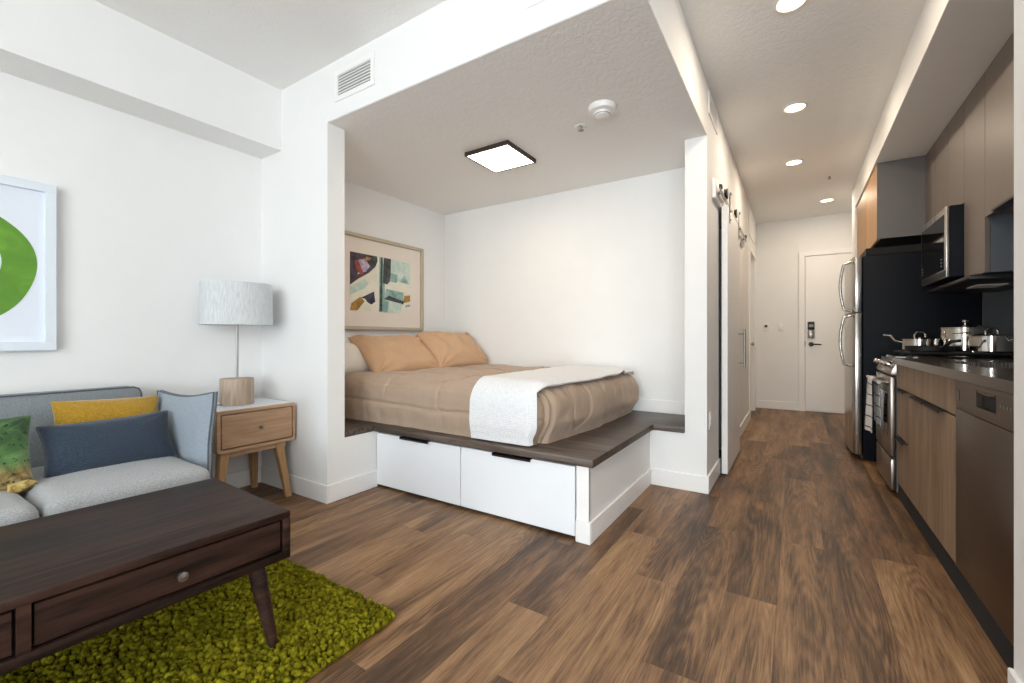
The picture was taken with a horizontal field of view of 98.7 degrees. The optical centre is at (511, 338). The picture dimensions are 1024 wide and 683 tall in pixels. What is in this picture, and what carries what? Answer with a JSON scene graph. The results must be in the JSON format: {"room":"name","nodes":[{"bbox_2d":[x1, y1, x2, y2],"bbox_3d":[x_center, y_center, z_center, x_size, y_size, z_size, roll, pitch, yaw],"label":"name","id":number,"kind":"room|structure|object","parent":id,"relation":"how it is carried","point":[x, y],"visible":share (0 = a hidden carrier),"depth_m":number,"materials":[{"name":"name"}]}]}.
{"room":"studio apartment","nodes":[
{"label":"studio apartment","id":0,"kind":"room"},
{"bbox_2d":[0,71,444,476],"bbox_3d":[-2.523,-0.340,2.213,0.120,2.760,6.385,0,0,33],"label":"wall","id":1,"kind":"structure","parent":0,"point":[148,212],"depth_m":2.62,"materials":[{"name":"paint"}]},
{"bbox_2d":[0,175,56,350],"bbox_3d":[-2.574,-0.363,1.980,0.045,0.850,0.737,0,0,33],"label":"framed picture","id":2,"kind":"object","parent":1,"relation":"attached to","point":[28,209],"visible":1,"depth_m":2.20,"materials":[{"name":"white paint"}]},
{"bbox_2d":[213,466,260,487],"bbox_3d":[-3.005,0.983,1.343,0.013,0.115,4.400,0,0,33],"label":"baseboard","id":3,"kind":"structure","parent":1,"relation":"attached to","point":[239,479],"depth_m":3.06,"materials":[{"name":"paint"}]},
{"bbox_2d":[345,230,423,330],"bbox_3d":[-1.214,-0.498,4.100,0.033,0.847,1.075,0,0,33],"label":"framed picture","id":4,"kind":"object","parent":1,"relation":"attached to","point":[384,279],"visible":0.8,"depth_m":4.12,"materials":[{"name":"paper"}]},
{"bbox_2d":[350,251,410,313],"bbox_3d":[-1.208,-0.500,4.113,0.006,0.510,0.717,0,0,33],"label":"artwork","id":5,"kind":"object","parent":4,"relation":"attached to","point":[379,283],"depth_m":4.08,"materials":[{"name":"paper"}]},
{"bbox_2d":[262,0,650,484],"bbox_3d":[-0.552,-0.340,2.612,2.760,2.760,0.392,0,0,33],"label":"wall","id":6,"kind":"structure","parent":0,"point":[303,183],"depth_m":2.84,"materials":[{"name":"paint"}]},
{"bbox_2d":[261,466,377,503],"bbox_3d":[-1.378,0.983,3.135,0.780,0.115,0.401,0,0,33],"label":"baseboard","id":7,"kind":"structure","parent":6,"relation":"attached to","point":[323,493],"depth_m":2.91,"materials":[{"name":"paint"}]},
{"bbox_2d":[335,51,374,102],"bbox_3d":[-0.945,-1.555,2.626,0.365,0.190,0.011,0,0,33],"label":"air vent","id":8,"kind":"object","parent":6,"relation":"in","point":[358,75],"visible":1,"depth_m":2.62,"materials":[{"name":"metal"}]},
{"bbox_2d":[526,0,544,8],"bbox_3d":[0.240,-1.580,1.864,0.418,0.200,0.006,0,0,33],"label":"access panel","id":9,"kind":"object","parent":6,"relation":"attached to","point":[529,3],"visible":1,"depth_m":1.96,"materials":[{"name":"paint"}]},
{"bbox_2d":[95,0,924,223],"bbox_3d":[1.020,-1.770,2.228,6.300,0.100,10.550,0,0,33],"label":"ceiling","id":10,"kind":"structure","parent":0,"point":[842,58],"depth_m":2.69,"materials":[{"name":"white paint"}]},
{"bbox_2d":[0,0,281,158],"bbox_3d":[-2.901,-1.511,1.276,0.260,0.418,4.400,0,0,33],"label":"beam","id":11,"kind":"structure","parent":10,"relation":"attached to","point":[89,50],"depth_m":2.40,"materials":[{"name":"paint"}]},
{"bbox_2d":[772,0,807,13],"bbox_3d":[1.423,-1.714,2.244,0.164,0.009,0.164,0,0,33],"label":"recessed light","id":12,"kind":"object","parent":10,"relation":"in","point":[779,6],"visible":1,"depth_m":2.27,"materials":[{"name":"white plastic"}]},
{"bbox_2d":[784,159,803,165],"bbox_3d":[2.752,-1.714,4.294,0.164,0.009,0.164,0,0,33],"label":"recessed light","id":13,"kind":"object","parent":10,"relation":"in","point":[793,162],"visible":1,"depth_m":4.29,"materials":[{"name":"white plastic"}]},
{"bbox_2d":[782,101,807,112],"bbox_3d":[2.104,-1.714,3.272,0.164,0.009,0.164,0,0,33],"label":"recessed light","id":14,"kind":"object","parent":10,"relation":"in","point":[794,107],"visible":1,"depth_m":3.27,"materials":[{"name":"white plastic"}]},
{"bbox_2d":[819,198,834,201],"bbox_3d":[3.916,-1.714,5.471,0.164,0.009,0.164,0,0,33],"label":"recessed light","id":15,"kind":"object","parent":10,"relation":"in","point":[826,199],"visible":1,"depth_m":5.46,"materials":[{"name":"white plastic"}]},
{"bbox_2d":[328,0,706,214],"bbox_3d":[-0.121,-1.385,3.283,2.758,0.050,1.983,0,0,33],"label":"ceiling","id":16,"kind":"structure","parent":0,"point":[410,144],"depth_m":2.75,"materials":[{"name":"white paint"}]},
{"bbox_2d":[465,140,535,172],"bbox_3d":[-0.082,-1.345,3.277,0.380,0.029,0.390,0,0,33],"label":"ceiling light","id":17,"kind":"object","parent":16,"relation":"in","point":[505,155],"visible":1,"depth_m":3.24,"materials":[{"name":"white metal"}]},
{"bbox_2d":[575,123,586,131],"bbox_3d":[0.442,-1.345,2.821,0.080,0.028,0.080,0,0,33],"label":"sprinkler head","id":18,"kind":"object","parent":16,"relation":"attached to","point":[580,126],"visible":1,"depth_m":2.81},
{"bbox_2d":[588,99,616,119],"bbox_3d":[0.531,-1.328,2.585,0.164,0.062,0.164,0,0,33],"label":"smoke detector","id":19,"kind":"object","parent":16,"relation":"attached to","point":[600,109],"visible":1,"depth_m":2.54,"materials":[{"name":"white plastic"}]},
{"bbox_2d":[445,167,684,401],"bbox_3d":[0.341,-0.340,4.237,2.740,2.760,0.120,0,0,33],"label":"wall","id":20,"kind":"structure","parent":0,"point":[594,275],"depth_m":3.98,"materials":[{"name":"paint"}]},
{"bbox_2d":[632,398,684,414],"bbox_3d":[0.360,0.556,4.145,2.607,0.103,0.013,0,0,33],"label":"baseboard","id":21,"kind":"structure","parent":20,"relation":"attached to","point":[648,405],"depth_m":3.59,"materials":[{"name":"paint"}]},
{"bbox_2d":[239,408,1007,682],"bbox_3d":[1.020,1.080,2.228,6.300,0.080,10.550,0,0,33],"label":"floor","id":22,"kind":"structure","parent":0,"point":[800,562],"depth_m":1.87,"materials":[{"name":"wood"}]},
{"bbox_2d":[0,386,217,526],"bbox_3d":[-2.235,0.650,1.565,0.918,0.779,1.908,0,0,33],"label":"sofa","id":23,"kind":"object","parent":22,"relation":"on","point":[191,418],"visible":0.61,"depth_m":2.02,"materials":[{"name":"grey fabric"}]},
{"bbox_2d":[0,415,37,492],"bbox_3d":[-2.103,0.473,1.668,0.230,0.293,0.406,0,0,39],"label":"throw pillow","id":24,"kind":"object","parent":23,"relation":"on","point":[16,476],"visible":0.9,"depth_m":1.75,"materials":[{"name":"green fabric"}]},
{"bbox_2d":[0,491,39,526],"bbox_3d":[-2.137,0.659,1.531,0.714,0.163,0.578,0,0,33],"label":"seat cushion","id":25,"kind":"object","parent":23,"relation":"on","point":[14,507],"depth_m":1.57,"materials":[{"name":"grey fabric"}]},
{"bbox_2d":[51,395,157,424],"bbox_3d":[-2.022,0.415,2.215,0.163,0.233,0.416,0,0,38],"label":"throw pillow","id":26,"kind":"object","parent":23,"relation":"on","point":[64,412],"visible":0.5,"depth_m":2.16,"materials":[{"name":"yellow fabric"}]},
{"bbox_2d":[36,410,177,477],"bbox_3d":[-1.877,0.492,2.065,0.173,0.237,0.482,0,0,37],"label":"throw pillow","id":27,"kind":"object","parent":23,"relation":"on","point":[72,447],"visible":0.87,"depth_m":2.00,"materials":[{"name":"blue fabric"}]},
{"bbox_2d":[18,456,209,517],"bbox_3d":[-1.830,0.660,2.004,0.713,0.162,0.554,0,0,33],"label":"seat cushion","id":28,"kind":"object","parent":23,"relation":"on","point":[95,486],"depth_m":1.83,"materials":[{"name":"grey fabric"}]},
{"bbox_2d":[0,558,395,682],"bbox_3d":[-1.367,1.016,1.122,1.056,0.046,1.905,0,0,33],"label":"rug","id":29,"kind":"object","parent":22,"relation":"on","point":[215,635],"visible":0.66,"depth_m":1.47,"materials":[{"name":"green fabric"}]},
{"bbox_2d":[0,478,289,675],"bbox_3d":[-1.336,0.805,1.158,0.624,0.451,1.214,0,0,35],"label":"coffee table","id":30,"kind":"object","parent":29,"relation":"on","point":[68,579],"visible":0.97,"depth_m":1.24,"materials":[{"name":"brown wood"}]},
{"bbox_2d":[212,398,295,496],"bbox_3d":[-1.731,0.732,2.832,0.441,0.616,0.483,0,0,33],"label":"side table","id":31,"kind":"object","parent":22,"relation":"on","point":[264,424],"visible":0.82,"depth_m":2.74,"materials":[{"name":"brown wood"}]},
{"bbox_2d":[198,280,272,405],"bbox_3d":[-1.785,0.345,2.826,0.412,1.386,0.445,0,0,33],"label":"table lamp","id":32,"kind":"object","parent":31,"relation":"on","point":[221,302],"visible":0.94,"depth_m":2.72,"materials":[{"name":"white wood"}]},
{"bbox_2d":[345,410,684,544],"bbox_3d":[-0.145,0.824,3.373,2.616,0.432,1.855,0,0,33],"label":"platform","id":33,"kind":"object","parent":22,"relation":"on","point":[577,486],"visible":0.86,"depth_m":2.59,"materials":[{"name":"laminate"}]},
{"bbox_2d":[345,364,638,444],"bbox_3d":[-0.251,0.428,3.586,2.180,0.354,1.575,0,0,33],"label":"comforter","id":34,"kind":"object","parent":33,"relation":"on","point":[437,399],"visible":0.58,"depth_m":2.94,"materials":[{"name":"beige fabric"}]},
{"bbox_2d":[345,343,369,374],"bbox_3d":[-1.291,0.165,3.534,0.228,0.265,0.458,0,0,34],"label":"bed pillow","id":35,"kind":"object","parent":34,"relation":"on","point":[354,360],"visible":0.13,"depth_m":3.45,"materials":[{"name":"white fabric"}]},
{"bbox_2d":[348,334,438,372],"bbox_3d":[-0.977,0.136,3.783,0.373,0.347,0.771,0,0,36],"label":"bed pillow","id":36,"kind":"object","parent":34,"relation":"on","point":[403,352],"visible":0.81,"depth_m":3.62,"materials":[{"name":"fabric"}]},
{"bbox_2d":[417,331,487,366],"bbox_3d":[-0.567,0.115,4.293,0.358,0.364,0.693,0,0,37],"label":"bed pillow","id":37,"kind":"object","parent":34,"relation":"on","point":[451,349],"visible":0.77,"depth_m":4.14,"materials":[{"name":"fabric"}]},
{"bbox_2d":[469,365,633,445],"bbox_3d":[0.374,0.411,3.150,0.588,0.372,1.572,0,0,33],"label":"throw blanket","id":38,"kind":"object","parent":34,"relation":"on","point":[503,407],"visible":1,"depth_m":2.55,"materials":[{"name":"white fabric"}]},
{"bbox_2d":[894,365,910,514],"bbox_3d":[2.678,0.602,2.566,0.652,0.874,0.333,0,0,33],"label":"base cabinet","id":39,"kind":"object","parent":22,"relation":"on","point":[902,371],"visible":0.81,"depth_m":2.73,"materials":[{"name":"beige laminate"}]},
{"bbox_2d":[839,244,981,461],"bbox_3d":[3.432,0.140,3.936,0.874,1.800,0.865,0,0,33],"label":"refrigerator","id":40,"kind":"object","parent":22,"relation":"on","point":[884,294],"depth_m":3.67,"materials":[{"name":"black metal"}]},
{"bbox_2d":[908,367,957,589],"bbox_3d":[2.339,0.602,2.039,0.652,0.874,0.911,0,0,33],"label":"base cabinet","id":41,"kind":"object","parent":22,"relation":"on","point":[932,398],"visible":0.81,"depth_m":2.10,"materials":[{"name":"beige laminate"}]},
{"bbox_2d":[892,357,1013,394],"bbox_3d":[2.235,0.091,1.881,0.657,0.143,1.980,0,0,33],"label":"countertop","id":42,"kind":"structure","parent":41,"relation":"on","point":[1000,379],"depth_m":1.80,"materials":[{"name":"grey stone"}]},
{"bbox_2d":[947,361,1013,367],"bbox_3d":[2.346,0.224,2.033,0.376,0.196,0.636,0,0,33],"label":"sink","id":43,"kind":"object","parent":42,"relation":"in","point":[979,364],"visible":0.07,"depth_m":2.31,"materials":[{"name":"silver metal"}]},
{"bbox_2d":[866,350,1013,492],"bbox_3d":[2.909,0.564,2.996,0.726,0.952,0.618,0,0,33],"label":"range","id":44,"kind":"object","parent":22,"relation":"on","point":[886,444],"visible":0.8,"depth_m":2.94,"materials":[{"name":"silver metal"}]},
{"bbox_2d":[865,376,880,432],"bbox_3d":[2.615,0.471,3.200,0.078,0.388,0.294,0,0,33],"label":"tea towel","id":45,"kind":"object","parent":44,"relation":"hanging from","point":[869,404],"visible":0.95,"depth_m":3.16,"materials":[{"name":"white fabric"}]},
{"bbox_2d":[883,331,939,349],"bbox_3d":[2.890,0.017,3.187,0.301,0.140,0.204,0,0,33],"label":"saucepan","id":46,"kind":"object","parent":44,"relation":"on","point":[910,341],"visible":0.76,"depth_m":3.11,"materials":[{"name":"metal"}]},
{"bbox_2d":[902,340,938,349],"bbox_3d":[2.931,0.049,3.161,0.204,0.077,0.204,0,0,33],"label":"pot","id":47,"kind":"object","parent":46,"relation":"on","point":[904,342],"depth_m":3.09,"materials":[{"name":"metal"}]},
{"bbox_2d":[904,339,961,351],"bbox_3d":[2.712,0.047,2.840,0.248,0.082,0.426,0,0,33],"label":"frying pan","id":48,"kind":"object","parent":44,"relation":"on","point":[945,348],"visible":0.99,"depth_m":2.81,"materials":[{"name":"metal"}]},
{"bbox_2d":[880,353,1013,359],"bbox_3d":[2.946,0.124,2.973,0.639,0.019,0.618,0,0,33],"label":"cooktop","id":49,"kind":"object","parent":44,"relation":"in","point":[886,356],"depth_m":2.79,"materials":[{"name":"black glass"}]},
{"bbox_2d":[938,319,992,350],"bbox_3d":[3.137,-0.022,3.046,0.268,0.220,0.320,0,0,16],"label":"stock pot","id":50,"kind":"object","parent":44,"relation":"on","point":[947,333],"visible":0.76,"depth_m":2.98,"materials":[{"name":"metal"}]},
{"bbox_2d":[966,327,1013,352],"bbox_3d":[2.962,0.007,2.672,0.228,0.160,0.398,0,0,25],"label":"saucepan","id":51,"kind":"object","parent":44,"relation":"on","point":[997,342],"visible":0.88,"depth_m":2.68,"materials":[{"name":"metal"}]},
{"bbox_2d":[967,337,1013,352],"bbox_3d":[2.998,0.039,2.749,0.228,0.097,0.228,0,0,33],"label":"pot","id":52,"kind":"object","parent":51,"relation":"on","point":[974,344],"depth_m":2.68,"materials":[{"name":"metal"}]},
{"bbox_2d":[956,380,1013,668],"bbox_3d":[1.936,0.604,1.397,0.634,0.871,0.597,0,0,33],"label":"dishwasher","id":53,"kind":"object","parent":22,"relation":"on","point":[984,416],"visible":0.91,"depth_m":1.52,"materials":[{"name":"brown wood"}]},
{"bbox_2d":[650,0,755,475],"bbox_3d":[1.961,-0.340,4.313,0.380,2.760,5.725,0,0,33],"label":"wall","id":54,"kind":"structure","parent":0,"point":[695,451],"depth_m":3.01,"materials":[{"name":"paint"}]},
{"bbox_2d":[651,458,720,493],"bbox_3d":[1.299,0.983,3.262,0.379,0.115,0.549,0,0,33],"label":"baseboard","id":55,"kind":"object","parent":54,"relation":"attached to","point":[666,478],"visible":1,"depth_m":3.04,"materials":[{"name":"paint"}]},
{"bbox_2d":[709,412,711,429],"bbox_3d":[1.372,0.570,3.042,0.008,0.120,0.074,0,0,33],"label":"wall outlet","id":56,"kind":"object","parent":54,"relation":"attached to","point":[710,413],"visible":1,"depth_m":3.03,"materials":[{"name":"white plastic"}]},
{"bbox_2d":[708,91,717,134],"bbox_3d":[1.440,-1.605,3.147,0.008,0.150,0.390,0,0,33],"label":"air vent","id":57,"kind":"object","parent":54,"relation":"in","point":[712,111],"visible":1,"depth_m":3.12,"materials":[{"name":"metal"}]},
{"bbox_2d":[712,177,746,473],"bbox_3d":[2.032,-0.068,3.955,0.126,2.191,2.050,0,0,33],"label":"barn door","id":58,"kind":"structure","parent":54,"relation":"in","point":[731,333],"depth_m":3.46,"materials":[{"name":"paint"}]},
{"bbox_2d":[740,411,749,436],"bbox_3d":[2.528,0.983,4.831,0.013,0.115,1.860,0,0,33],"label":"baseboard","id":59,"kind":"structure","parent":54,"relation":"attached to","point":[746,420],"depth_m":4.97,"materials":[{"name":"paint"}]},
{"bbox_2d":[749,207,754,244],"bbox_3d":[3.216,-1.490,5.899,0.010,0.340,0.800,0,0,33],"label":"access panel","id":60,"kind":"object","parent":54,"relation":"attached to","point":[751,219],"visible":1,"depth_m":5.79,"materials":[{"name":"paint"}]},
{"bbox_2d":[749,244,755,418],"bbox_3d":[3.234,-0.085,6.018,0.112,2.250,0.900,0,0,33],"label":"door","id":61,"kind":"structure","parent":54,"relation":"in","point":[751,251],"depth_m":5.77,"materials":[{"name":"paint"}]},
{"bbox_2d":[756,212,851,413],"bbox_3d":[4.439,-0.340,6.181,2.040,2.760,0.100,0,0,33],"label":"wall","id":62,"kind":"structure","parent":0,"point":[779,244],"depth_m":6.43,"materials":[{"name":"paint"}]},
{"bbox_2d":[763,323,768,330],"bbox_3d":[3.775,-0.165,6.539,0.074,0.120,0.018,0,0,33],"label":"thermostat","id":63,"kind":"object","parent":62,"relation":"attached to","point":[765,325],"visible":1,"depth_m":6.54,"materials":[{"name":"white plastic"}]},
{"bbox_2d":[756,400,798,410],"bbox_3d":[3.893,0.983,6.465,0.535,0.115,0.013,0,0,33],"label":"baseboard","id":64,"kind":"structure","parent":62,"relation":"attached to","point":[759,403],"depth_m":6.46,"materials":[{"name":"paint"}]},
{"bbox_2d":[778,323,783,330],"bbox_3d":[3.934,-0.165,6.441,0.074,0.120,0.010,0,0,33],"label":"light switch","id":65,"kind":"object","parent":62,"relation":"attached to","point":[780,325],"visible":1,"depth_m":6.44,"materials":[{"name":"white plastic"}]},
{"bbox_2d":[799,248,851,412],"bbox_3d":[4.549,-0.096,5.996,1.075,2.272,0.087,0,0,33],"label":"door","id":66,"kind":"structure","parent":62,"relation":"in","point":[821,368],"depth_m":6.16,"materials":[{"name":"paint"}]},
{"bbox_2d":[852,206,856,257],"bbox_3d":[4.168,-0.210,4.844,0.645,2.500,0.340,0,0,33],"label":"wall","id":67,"kind":"structure","parent":0,"point":[854,214],"depth_m":4.95,"materials":[{"name":"paint"}]},
{"bbox_2d":[852,0,1013,212],"bbox_3d":[2.987,-1.590,3.012,0.645,0.260,4.700,0,0,33],"label":"ceiling","id":68,"kind":"structure","parent":0,"point":[952,44],"depth_m":2.45,"materials":[{"name":"paint"}]},
{"bbox_2d":[982,289,1013,355],"bbox_3d":[3.585,-0.340,3.245,0.132,2.760,5.760,0,0,33],"label":"wall","id":69,"kind":"structure","parent":0,"point":[998,307],"depth_m":3.05,"materials":[{"name":"stone"}]},
{"bbox_2d":[857,155,925,256],"bbox_3d":[3.692,-1.140,4.094,0.629,0.636,1.428,0,0,33],"label":"upper cabinet","id":70,"kind":"object","parent":69,"relation":"attached to","point":[891,210],"visible":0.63,"depth_m":3.61,"materials":[{"name":"brown wood"}]},
{"bbox_2d":[926,143,934,222],"bbox_3d":[3.348,-1.147,3.295,0.319,0.623,0.284,0,0,33],"label":"upper cabinet","id":71,"kind":"object","parent":69,"relation":"attached to","point":[930,156],"visible":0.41,"depth_m":3.37,"materials":[{"name":"beige laminate"}]},
{"bbox_2d":[935,102,963,215],"bbox_3d":[3.089,-1.147,2.894,0.319,0.623,0.661,0,0,33],"label":"upper cabinet","id":72,"kind":"object","parent":69,"relation":"attached to","point":[949,146],"visible":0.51,"depth_m":2.94,"materials":[{"name":"beige laminate"}]},
{"bbox_2d":[921,204,963,286],"bbox_3d":[3.055,-0.606,2.917,0.398,0.444,0.645,0,0,33],"label":"microwave","id":73,"kind":"object","parent":72,"relation":"attached to","point":[942,237],"visible":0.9,"depth_m":2.81,"materials":[{"name":"silver metal"}]},
{"bbox_2d":[927,272,1013,293],"bbox_3d":[2.970,-0.338,2.761,0.369,0.041,0.940,0,0,33],"label":"range hood","id":74,"kind":"object","parent":69,"relation":"attached to","point":[988,282],"visible":0.97,"depth_m":2.67,"materials":[{"name":"grey metal"}]},
{"bbox_2d":[964,72,1013,276],"bbox_3d":[2.813,-0.909,2.466,0.319,1.098,0.351,0,0,33],"label":"upper cabinet","id":75,"kind":"object","parent":69,"relation":"attached to","point":[988,241],"visible":0.59,"depth_m":2.49,"materials":[{"name":"laminate"}]},
{"bbox_2d":[985,32,1013,216],"bbox_3d":[2.266,-1.053,1.644,0.347,0.810,1.615,0,0,33],"label":"upper cabinet","id":76,"kind":"object","parent":69,"relation":"attached to","point":[999,76],"visible":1,"depth_m":2.23,"materials":[{"name":"beige laminate"}]},
{"bbox_2d":[1014,0,1023,682],"bbox_3d":[2.235,-0.340,0.593,2.086,2.760,0.180,0,0,33],"label":"wall","id":77,"kind":"structure","parent":0,"point":[1018,4],"depth_m":1.21,"materials":[{"name":"paint"}]},
{"bbox_2d":[1008,667,1022,682],"bbox_3d":[2.226,0.983,0.591,2.099,0.115,0.193,0,0,33],"label":"baseboard","id":78,"kind":"structure","parent":77,"relation":"attached to","point":[1013,677],"depth_m":1.22,"materials":[{"name":"paint"}]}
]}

